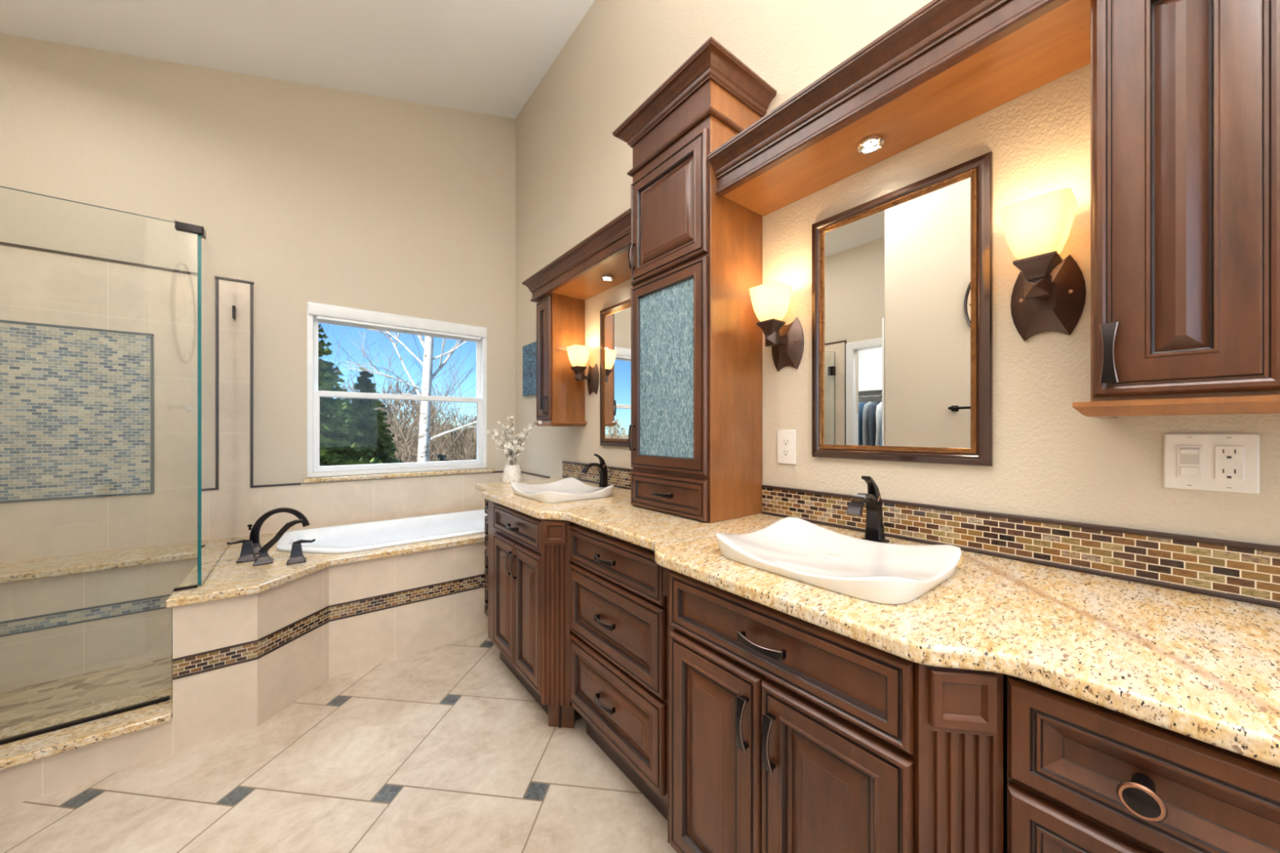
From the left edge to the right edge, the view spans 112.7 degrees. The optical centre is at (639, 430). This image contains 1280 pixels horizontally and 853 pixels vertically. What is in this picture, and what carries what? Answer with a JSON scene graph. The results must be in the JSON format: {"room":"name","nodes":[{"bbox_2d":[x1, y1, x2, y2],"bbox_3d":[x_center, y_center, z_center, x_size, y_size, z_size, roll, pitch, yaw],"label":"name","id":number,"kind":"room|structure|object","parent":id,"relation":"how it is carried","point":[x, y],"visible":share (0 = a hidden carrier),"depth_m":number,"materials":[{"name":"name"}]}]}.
{"room":"bathroom","nodes":[
{"label":"bathroom","id":0,"kind":"room"},
{"bbox_2d":[0,653,173,728],"bbox_3d":[-2.543,1.192,1.698,1.065,0.088,0.589,0,0,-38],"label":"floor","id":1,"kind":"structure","parent":0,"point":[31,703],"depth_m":1.88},
{"bbox_2d":[0,539,198,692],"bbox_3d":[-2.808,0.890,2.038,1.066,0.516,0.351,0,0,-38],"label":"shower bench","id":2,"kind":"object","parent":1,"relation":"on","point":[62,616],"visible":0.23,"depth_m":2.02,"materials":[{"name":"tile"}]},
{"bbox_2d":[0,244,502,561],"bbox_3d":[-2.204,0.169,2.740,2.902,2.135,0.008,0,0,-38],"label":"tile","id":3,"kind":"structure","parent":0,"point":[37,286],"depth_m":2.38,"materials":[{"name":"beige tile"}]},
{"bbox_2d":[0,321,150,500],"bbox_3d":[-2.965,-0.091,2.137,0.680,0.860,0.004,0,0,-38],"label":"mosaic tile","id":4,"kind":"object","parent":3,"relation":"attached to","point":[75,403],"depth_m":2.18,"materials":[{"name":"tile"}]},
{"bbox_2d":[0,320,154,502],"bbox_3d":[-2.964,-0.091,2.135,0.708,0.882,0.008,0,0,-38],"label":"trim","id":5,"kind":"structure","parent":4,"relation":"attached to","point":[152,387],"depth_m":2.31,"materials":[{"name":"tile"}]},
{"bbox_2d":[0,241,503,488],"bbox_3d":[-2.203,-0.279,2.735,2.882,1.257,0.016,0,0,-38],"label":"trim","id":6,"kind":"structure","parent":3,"relation":"attached to","point":[251,283],"depth_m":2.59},
{"bbox_2d":[0,33,515,485],"bbox_3d":[-2.729,-0.814,2.436,4.502,4.500,0.160,0,0,-38],"label":"wall","id":7,"kind":"structure","parent":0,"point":[301,193],"depth_m":2.67,"materials":[{"name":"beige paint"}]},
{"bbox_2d":[306,301,486,477],"bbox_3d":[-1.749,-0.267,3.178,1.166,1.151,0.118,0,0,-38],"label":"window","id":8,"kind":"structure","parent":7,"relation":"attached to","point":[314,469],"depth_m":3.03,"materials":[{"name":"white plastic"}]},
{"bbox_2d":[308,302,486,339],"bbox_3d":[-1.712,-0.783,3.131,1.148,0.094,0.047,0,0,-38],"label":"roller shade","id":9,"kind":"object","parent":7,"relation":"attached to","point":[320,311],"visible":1,"depth_m":3.06,"materials":[{"name":"white fabric"}]},
{"bbox_2d":[302,467,494,483],"bbox_3d":[-1.693,0.325,3.135,1.237,0.028,0.055,0,0,-38],"label":"window sill","id":10,"kind":"structure","parent":7,"relation":"attached to","point":[491,469],"depth_m":3.04,"materials":[{"name":"stone"}]},
{"bbox_2d":[0,0,595,119],"bbox_3d":[-0.502,-2.321,0.604,3.252,1.093,5.870,0,0,-38],"label":"ceiling","id":11,"kind":"structure","parent":0,"point":[490,57],"depth_m":2.51,"materials":[{"name":"white paint"}]},
{"bbox_2d":[0,632,676,852],"bbox_3d":[-1.034,1.237,0.188,4.202,0.002,5.470,0,0,-38],"label":"floor","id":12,"kind":"structure","parent":0,"point":[443,748],"depth_m":1.49,"materials":[{"name":"tile"}]},
{"bbox_2d":[0,685,173,808],"bbox_3d":[-2.250,1.152,1.313,0.392,0.168,1.174,0,0,38],"label":"shower curb","id":13,"kind":"object","parent":12,"relation":"on","point":[43,764],"visible":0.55,"depth_m":1.51,"materials":[{"name":"beige tile"}]},
{"bbox_2d":[0,186,205,745],"bbox_3d":[-2.066,0.116,1.559,0.666,1.904,0.065,0,0,-38],"label":"glass panel","id":14,"kind":"object","parent":13,"relation":"on","point":[179,226],"visible":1,"depth_m":1.60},
{"bbox_2d":[172,542,488,753],"bbox_3d":[-1.366,0.954,2.473,1.706,0.564,0.822,0,0,-38],"label":"tub surround","id":15,"kind":"object","parent":12,"relation":"on","point":[238,662],"visible":0.77,"depth_m":2.02,"materials":[{"name":"beige tile"}]},
{"bbox_2d":[165,532,484,608],"bbox_3d":[-1.418,0.656,2.611,1.821,0.032,1.164,0,0,-38],"label":"tub deck","id":16,"kind":"object","parent":15,"relation":"on","point":[228,579],"visible":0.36,"depth_m":1.98,"materials":[{"name":"stone"}]},
{"bbox_2d":[198,234,235,586],"bbox_3d":[-2.121,-0.095,2.151,0.023,1.470,1.022,0,0,-38],"label":"glass panel","id":17,"kind":"object","parent":16,"relation":"on","point":[216,295],"visible":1,"depth_m":1.98,"materials":[{"name":"clear glass"}]},
{"bbox_2d":[226,538,257,563],"bbox_3d":[-1.950,0.588,2.087,0.111,0.104,0.074,0,0,-38],"label":"handle","id":18,"kind":"object","parent":16,"relation":"on","point":[247,553],"visible":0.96,"depth_m":2.08,"materials":[{"name":"brown metal"}]},
{"bbox_2d":[253,519,302,566],"bbox_3d":[-1.771,0.544,2.087,0.182,0.192,0.072,0,0,-38],"label":"shower","id":19,"kind":"object","parent":16,"relation":"on","point":[264,557],"visible":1,"depth_m":2.06,"materials":[{"name":"brown metal"}]},
{"bbox_2d":[247,507,309,554],"bbox_3d":[-1.930,0.527,2.274,0.264,0.226,0.074,0,0,-38],"label":"tub spout","id":20,"kind":"object","parent":16,"relation":"on","point":[255,532],"visible":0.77,"depth_m":2.22,"materials":[{"name":"brown metal"}]},
{"bbox_2d":[286,538,315,564],"bbox_3d":[-1.656,0.588,2.084,0.111,0.104,0.074,0,0,-38],"label":"handle","id":21,"kind":"object","parent":16,"relation":"on","point":[296,556],"visible":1,"depth_m":2.06,"materials":[{"name":"brown metal"}]},
{"bbox_2d":[275,508,487,553],"bbox_3d":[-1.420,0.824,2.774,1.444,0.403,0.744,0,0,-38],"label":"bathtub","id":22,"kind":"object","parent":16,"relation":"in","point":[353,537],"visible":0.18,"depth_m":2.84,"materials":[{"name":"white ceramic"}]},
{"bbox_2d":[484,498,488,617],"bbox_3d":[-0.621,0.796,2.567,0.611,0.880,0.228,0,0,-38],"label":"base cabinet","id":23,"kind":"object","parent":12,"relation":"on","point":[486,500],"visible":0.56,"depth_m":2.45,"materials":[{"name":"brown wood"}]},
{"bbox_2d":[488,499,582,728],"bbox_3d":[-0.365,0.796,2.180,0.686,0.880,0.690,0,0,-38],"label":"base cabinet","id":24,"kind":"object","parent":12,"relation":"on","point":[514,537],"visible":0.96,"depth_m":1.91,"materials":[{"name":"brown wood"}]},
{"bbox_2d":[541,519,575,728],"bbox_3d":[-0.331,0.796,1.757,0.117,0.880,0.132,0,0,8],"label":"fluted column","id":25,"kind":"structure","parent":12,"relation":"on","point":[555,562],"depth_m":1.71,"materials":[{"name":"brown wood"}]},
{"bbox_2d":[568,522,667,820],"bbox_3d":[0.109,0.796,1.634,0.611,0.880,0.570,0,0,-38],"label":"base cabinet","id":26,"kind":"object","parent":12,"relation":"on","point":[618,605],"visible":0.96,"depth_m":1.41,"materials":[{"name":"brown wood"}]},
{"bbox_2d":[663,567,670,843],"bbox_3d":[0.133,0.796,1.188,0.132,0.880,0.108,0,0,5],"label":"fluted column","id":27,"kind":"structure","parent":12,"relation":"on","point":[666,571],"depth_m":1.14,"materials":[{"name":"brown wood"}]},
{"bbox_2d":[670,569,1007,852],"bbox_3d":[0.493,0.796,1.082,0.686,0.880,0.584,0,0,-38],"label":"base cabinet","id":28,"kind":"object","parent":12,"relation":"on","point":[789,734],"visible":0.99,"depth_m":0.85,"materials":[{"name":"brown wood"}]},
{"bbox_2d":[911,662,1003,852],"bbox_3d":[0.495,0.796,0.701,0.117,0.880,0.132,0,0,8],"label":"fluted column","id":29,"kind":"structure","parent":12,"relation":"on","point":[957,757],"depth_m":0.65,"materials":[{"name":"brown wood"}]},
{"bbox_2d":[1007,675,1279,852],"bbox_3d":[0.961,0.796,0.539,0.618,0.880,0.664,0,0,-38],"label":"base cabinet","id":30,"kind":"object","parent":12,"relation":"on","point":[1083,776],"visible":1,"depth_m":0.55,"materials":[{"name":"brown wood"}]},
{"bbox_2d":[475,477,1279,768],"bbox_3d":[0.191,0.339,1.481,0.677,0.032,3.198,0,0,-38],"label":"countertop","id":31,"kind":"structure","parent":30,"relation":"on","point":[1203,668],"depth_m":0.71,"materials":[{"name":"stone"}]},
{"bbox_2d":[502,464,521,483],"bbox_3d":[-0.794,0.269,2.648,0.114,0.108,0.114,0,0,-38],"label":"vase","id":32,"kind":"object","parent":31,"relation":"on","point":[511,473],"visible":0.94,"depth_m":2.60,"materials":[{"name":"white ceramic"}]},
{"bbox_2d":[484,426,511,465],"bbox_3d":[-0.872,0.107,2.638,0.169,0.256,0.077,0,0,-4],"label":"branch","id":33,"kind":"object","parent":32,"relation":"in","point":[496,440],"visible":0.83,"depth_m":2.64,"materials":[{"name":"beige plant"}]},
{"bbox_2d":[497,421,514,465],"bbox_3d":[-0.831,0.089,2.646,0.110,0.292,0.082,0,0,-30],"label":"branch","id":34,"kind":"object","parent":32,"relation":"in","point":[506,430],"visible":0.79,"depth_m":2.65,"materials":[{"name":"beige plant"}]},
{"bbox_2d":[502,442,516,465],"bbox_3d":[-0.793,0.153,2.616,0.088,0.164,0.084,0,0,34],"label":"branch","id":35,"kind":"object","parent":32,"relation":"on","point":[510,446],"visible":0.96,"depth_m":2.60,"materials":[{"name":"beige plant"}]},
{"bbox_2d":[505,441,515,464],"bbox_3d":[-0.810,0.148,2.670,0.069,0.174,0.117,0,0,-18],"label":"branch","id":36,"kind":"object","parent":32,"relation":"on","point":[508,457],"visible":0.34,"depth_m":2.63,"materials":[{"name":"beige plant"}]},
{"bbox_2d":[505,415,517,458],"bbox_3d":[-0.801,0.071,2.650,0.072,0.327,0.078,0,0,-38],"label":"branch","id":37,"kind":"object","parent":32,"relation":"on","point":[512,428],"visible":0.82,"depth_m":2.64,"materials":[{"name":"beige plant"}]},
{"bbox_2d":[506,432,527,465],"bbox_3d":[-0.765,0.120,2.647,0.119,0.229,0.090,0,0,-38],"label":"branch","id":38,"kind":"object","parent":32,"relation":"on","point":[520,438],"visible":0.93,"depth_m":2.64,"materials":[{"name":"beige plant"}]},
{"bbox_2d":[511,420,542,465],"bbox_3d":[-0.703,0.086,2.648,0.182,0.298,0.075,0,0,-14],"label":"branch","id":39,"kind":"object","parent":32,"relation":"in","point":[530,426],"visible":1,"depth_m":2.65,"materials":[{"name":"beige plant"}]},
{"bbox_2d":[511,477,613,502],"bbox_3d":[-0.398,0.295,2.153,0.391,0.055,0.469,0,0,-38],"label":"vessel sink","id":40,"kind":"object","parent":31,"relation":"in","point":[568,489],"visible":1,"depth_m":2.12,"materials":[{"name":"white ceramic"}]},
{"bbox_2d":[581,453,608,487],"bbox_3d":[-0.244,0.226,2.329,0.160,0.194,0.060,0,0,-38],"label":"sink faucet","id":41,"kind":"object","parent":31,"relation":"on","point":[602,469],"visible":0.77,"depth_m":2.34,"materials":[{"name":"brown metal"}]},
{"bbox_2d":[612,36,777,523],"bbox_3d":[0.199,-0.481,1.724,0.362,1.606,0.570,0,0,-38],"label":"tall cabinet","id":42,"kind":"object","parent":31,"relation":"on","point":[695,253],"visible":0.99,"depth_m":1.58,"materials":[{"name":"brown wood"}]},
{"bbox_2d":[715,516,961,604],"bbox_3d":[0.466,0.295,1.048,0.391,0.055,0.469,0,0,-38],"label":"vessel sink","id":43,"kind":"object","parent":31,"relation":"in","point":[797,548],"visible":1,"depth_m":1.00,"materials":[{"name":"white ceramic"}]},
{"bbox_2d":[845,475,889,542],"bbox_3d":[0.638,0.226,1.201,0.160,0.194,0.060,0,0,-38],"label":"sink faucet","id":44,"kind":"object","parent":31,"relation":"on","point":[874,528],"visible":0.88,"depth_m":1.21,"materials":[{"name":"brown metal"}]},
{"bbox_2d":[515,0,1279,546],"bbox_3d":[0.696,-0.864,1.516,0.160,4.600,5.830,0,0,-38],"label":"wall","id":45,"kind":"structure","parent":0,"point":[1052,460],"depth_m":1.39,"materials":[{"name":"beige paint"}]},
{"bbox_2d":[522,341,536,396],"bbox_3d":[-0.848,-0.477,3.337,0.027,0.403,0.303,0,0,-38],"label":"wall art","id":46,"kind":"object","parent":45,"relation":"attached to","point":[529,351],"visible":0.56,"depth_m":3.34},
{"bbox_2d":[520,471,550,478],"bbox_3d":[-0.862,0.344,3.365,0.016,0.011,0.644,0,0,-38],"label":"trim","id":47,"kind":"structure","parent":45,"relation":"attached to","point":[522,472],"depth_m":3.29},
{"bbox_2d":[521,473,550,479],"bbox_3d":[-0.799,0.792,3.292,0.008,0.888,0.852,0,0,-38],"label":"wall tile","id":48,"kind":"structure","parent":45,"relation":"attached to","point":[524,477],"depth_m":3.39,"materials":[{"name":"beige tile"}]},
{"bbox_2d":[533,293,586,426],"bbox_3d":[-0.519,-0.429,2.713,0.276,0.806,0.239,0,0,-38],"label":"upper cabinet","id":49,"kind":"object","parent":45,"relation":"attached to","point":[560,319],"visible":0.98,"depth_m":2.63,"materials":[{"name":"brown wood"}]},
{"bbox_2d":[521,208,631,302],"bbox_3d":[-0.276,-0.886,2.372,0.314,0.124,1.158,0,0,-38],"label":"valance","id":50,"kind":"object","parent":45,"relation":"attached to","point":[577,273],"visible":0.61,"depth_m":2.25,"materials":[{"name":"brown wood"}]},
{"bbox_2d":[600,275,613,280],"bbox_3d":[-0.179,-0.826,2.310,0.068,0.013,0.068,0,0,-38],"label":"puck light","id":51,"kind":"object","parent":50,"relation":"attached to","point":[604,277],"visible":1,"depth_m":2.30,"materials":[{"name":"silver metal"}]},
{"bbox_2d":[566,344,599,395],"bbox_3d":[-0.353,-0.362,2.595,0.163,0.283,0.132,0,0,-38],"label":"wall sconce","id":52,"kind":"object","parent":45,"relation":"attached to","point":[578,355],"visible":1,"depth_m":2.56,"materials":[{"name":"white glass"}]},
{"bbox_2d":[561,461,632,489],"bbox_3d":[-0.167,0.267,2.476,0.016,0.111,1.187,0,0,-38],"label":"backsplash","id":53,"kind":"structure","parent":45,"relation":"attached to","point":[620,477],"depth_m":2.60,"materials":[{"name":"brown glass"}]},
{"bbox_2d":[600,298,631,447],"bbox_3d":[-0.086,-0.313,2.366,0.023,0.812,0.496,0,0,-38],"label":"framed mirror","id":54,"kind":"object","parent":45,"relation":"attached to","point":[615,320],"visible":0.62,"depth_m":2.44,"materials":[{"name":"brown wood"}]},
{"bbox_2d":[749,280,804,371],"bbox_3d":[0.482,-0.362,1.526,0.163,0.283,0.132,0,0,-38],"label":"wall sconce","id":55,"kind":"object","parent":45,"relation":"attached to","point":[771,300],"visible":1,"depth_m":1.50,"materials":[{"name":"white glass"}]},
{"bbox_2d":[777,430,795,464],"bbox_3d":[0.542,0.062,1.577,0.008,0.126,0.077,0,0,-38],"label":"outlet plate","id":56,"kind":"object","parent":45,"relation":"attached to","point":[786,439],"visible":1,"depth_m":1.57,"materials":[{"name":"white plastic"}]},
{"bbox_2d":[782,437,790,446],"bbox_3d":[0.540,0.043,1.575,0.003,0.034,0.034,0,0,-38],"label":"receptacle","id":57,"kind":"object","parent":56,"relation":"attached to","point":[785,441],"depth_m":1.57,"materials":[{"name":"white plastic"}]},
{"bbox_2d":[782,448,790,457],"bbox_3d":[0.540,0.082,1.575,0.003,0.034,0.034,0,0,-38],"label":"receptacle","id":58,"kind":"object","parent":56,"relation":"attached to","point":[785,451],"depth_m":1.57,"materials":[{"name":"white plastic"}]},
{"bbox_2d":[707,0,1090,216],"bbox_3d":[0.853,-0.886,0.928,0.314,0.124,1.612,0,0,-38],"label":"valance","id":59,"kind":"object","parent":45,"relation":"attached to","point":[948,64],"visible":0.94,"depth_m":1.07,"materials":[{"name":"brown wood"}]},
{"bbox_2d":[857,135,884,154],"bbox_3d":[0.667,-0.826,1.233,0.068,0.013,0.068,0,0,-38],"label":"puck light","id":60,"kind":"object","parent":59,"relation":"attached to","point":[872,144],"visible":1,"depth_m":1.23,"materials":[{"name":"silver metal"}]},
{"bbox_2d":[812,151,993,466],"bbox_3d":[0.753,-0.313,1.292,0.023,0.812,0.496,0,0,-38],"label":"framed mirror","id":61,"kind":"object","parent":45,"relation":"attached to","point":[903,277],"visible":1,"depth_m":1.25,"materials":[{"name":"brown mirror"}]},
{"bbox_2d":[824,177,970,448],"bbox_3d":[0.759,-0.313,1.297,0.009,0.752,0.436,0,0,-38],"label":"mirror glass","id":62,"kind":"object","parent":61,"relation":"attached to","point":[897,266],"depth_m":1.27,"materials":[{"name":"silver mirror"}]},
{"bbox_2d":[761,484,1279,608],"bbox_3d":[0.956,0.267,1.039,0.016,0.111,1.559,0,0,-38],"label":"backsplash","id":63,"kind":"structure","parent":45,"relation":"attached to","point":[1237,571],"depth_m":0.97,"materials":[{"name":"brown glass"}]},
{"bbox_2d":[999,187,1086,341],"bbox_3d":[0.914,-0.362,0.974,0.163,0.283,0.132,0,0,-38],"label":"wall sconce","id":64,"kind":"object","parent":45,"relation":"attached to","point":[1049,292],"visible":1,"depth_m":0.96,"materials":[{"name":"brown metal"}]},
{"bbox_2d":[1072,0,1279,418],"bbox_3d":[1.054,-0.429,0.700,0.276,0.806,0.460,0,0,-38],"label":"upper cabinet","id":65,"kind":"object","parent":45,"relation":"attached to","point":[1185,94],"visible":1,"depth_m":0.71,"materials":[{"name":"brown wood"}]},
{"bbox_2d":[1163,433,1259,493],"bbox_3d":[1.118,0.062,0.836,0.012,0.113,0.113,0,0,-38],"label":"outlet plate","id":66,"kind":"object","parent":45,"relation":"attached to","point":[1214,462],"visible":1,"depth_m":0.83,"materials":[{"name":"white plastic"}]},
{"bbox_2d":[1176,444,1203,478],"bbox_3d":[1.103,0.062,0.855,0.004,0.066,0.033,0,0,-38],"label":"dimmer switch","id":67,"kind":"object","parent":66,"relation":"attached to","point":[1189,458],"depth_m":0.85,"materials":[{"name":"white plastic"}]},
{"bbox_2d":[1214,445,1244,480],"bbox_3d":[1.132,0.062,0.818,0.004,0.066,0.033,0,0,-38],"label":"receptacle","id":68,"kind":"object","parent":66,"relation":"attached to","point":[1228,460],"depth_m":0.82,"materials":[{"name":"white plastic"}]},
{"label":"outside","id":69,"kind":"structure","parent":0,"visible":0},
{"bbox_2d":[392,435,464,461],"bbox_3d":[-10.457,2.615,46.660,161.000,4.440,78.000,0,0,-38],"label":"ground","id":70,"kind":"structure","parent":69,"point":[463,435],"depth_m":47.57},
{"bbox_2d":[318,324,382,466],"bbox_3d":[-7.321,0.652,8.825,5.577,8.094,5.677,0,0,-15],"label":"spruce tree","id":71,"kind":"object","parent":70,"relation":"on","point":[332,430],"visible":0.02,"depth_m":8.98,"materials":[{"name":"green plant"}]},
{"bbox_2d":[342,367,403,463],"bbox_3d":[-6.838,1.476,10.677,3.228,6.116,3.232,0,0,-15],"label":"spruce tree","id":72,"kind":"object","parent":70,"relation":"on","point":[373,426],"visible":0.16,"depth_m":10.49,"materials":[{"name":"green plant"}]},
{"bbox_2d":[320,324,476,462],"bbox_3d":[-8.690,-0.565,15.365,10.981,10.056,13.195,0,0,23],"label":"bare tree","id":73,"kind":"object","parent":70,"relation":"on","point":[392,354],"visible":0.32,"depth_m":16.84,"materials":[{"name":"plant"}]},
{"bbox_2d":[334,324,476,462],"bbox_3d":[-4.689,-0.613,9.732,3.771,10.303,5.387,0,0,39],"label":"bare tree","id":74,"kind":"object","parent":70,"relation":"on","point":[428,344],"visible":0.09,"depth_m":9.04,"materials":[{"name":"white plant"}]},
{"bbox_2d":[336,346,476,460],"bbox_3d":[-11.197,-0.625,24.344,12.195,9.780,9.664,0,0,-22],"label":"bare tree","id":75,"kind":"object","parent":70,"relation":"on","point":[459,371],"visible":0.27,"depth_m":24.18,"materials":[{"name":"brown plant"}]},
{"bbox_2d":[340,375,476,462],"bbox_3d":[-6.186,-0.119,34.605,31.298,8.335,18.709,0,0,-38],"label":"brush","id":76,"kind":"object","parent":70,"relation":"on","point":[388,409],"visible":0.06,"depth_m":24.79,"materials":[{"name":"brown plant"}]},
{"bbox_2d":[375,379,476,462],"bbox_3d":[-8.067,0.791,18.880,7.710,6.930,10.661,0,0,-38],"label":"bare tree","id":77,"kind":"object","parent":70,"relation":"on","point":[473,420],"visible":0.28,"depth_m":18.52,"materials":[{"name":"brown plant"}]},
{"bbox_2d":[395,417,476,462],"bbox_3d":[-6.772,1.879,14.410,5.074,5.140,5.618,0,0,14],"label":"bush","id":78,"kind":"object","parent":70,"relation":"on","point":[466,417],"visible":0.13,"depth_m":13.98,"materials":[{"name":"brown plant"}]},
{"bbox_2d":[436,453,447,461],"bbox_3d":[-5.788,2.705,12.601,3.338,4.039,3.416,0,0,36],"label":"spruce tree","id":79,"kind":"object","parent":70,"relation":"on","point":[441,456],"visible":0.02,"depth_m":12.53,"materials":[{"name":"green plant"}]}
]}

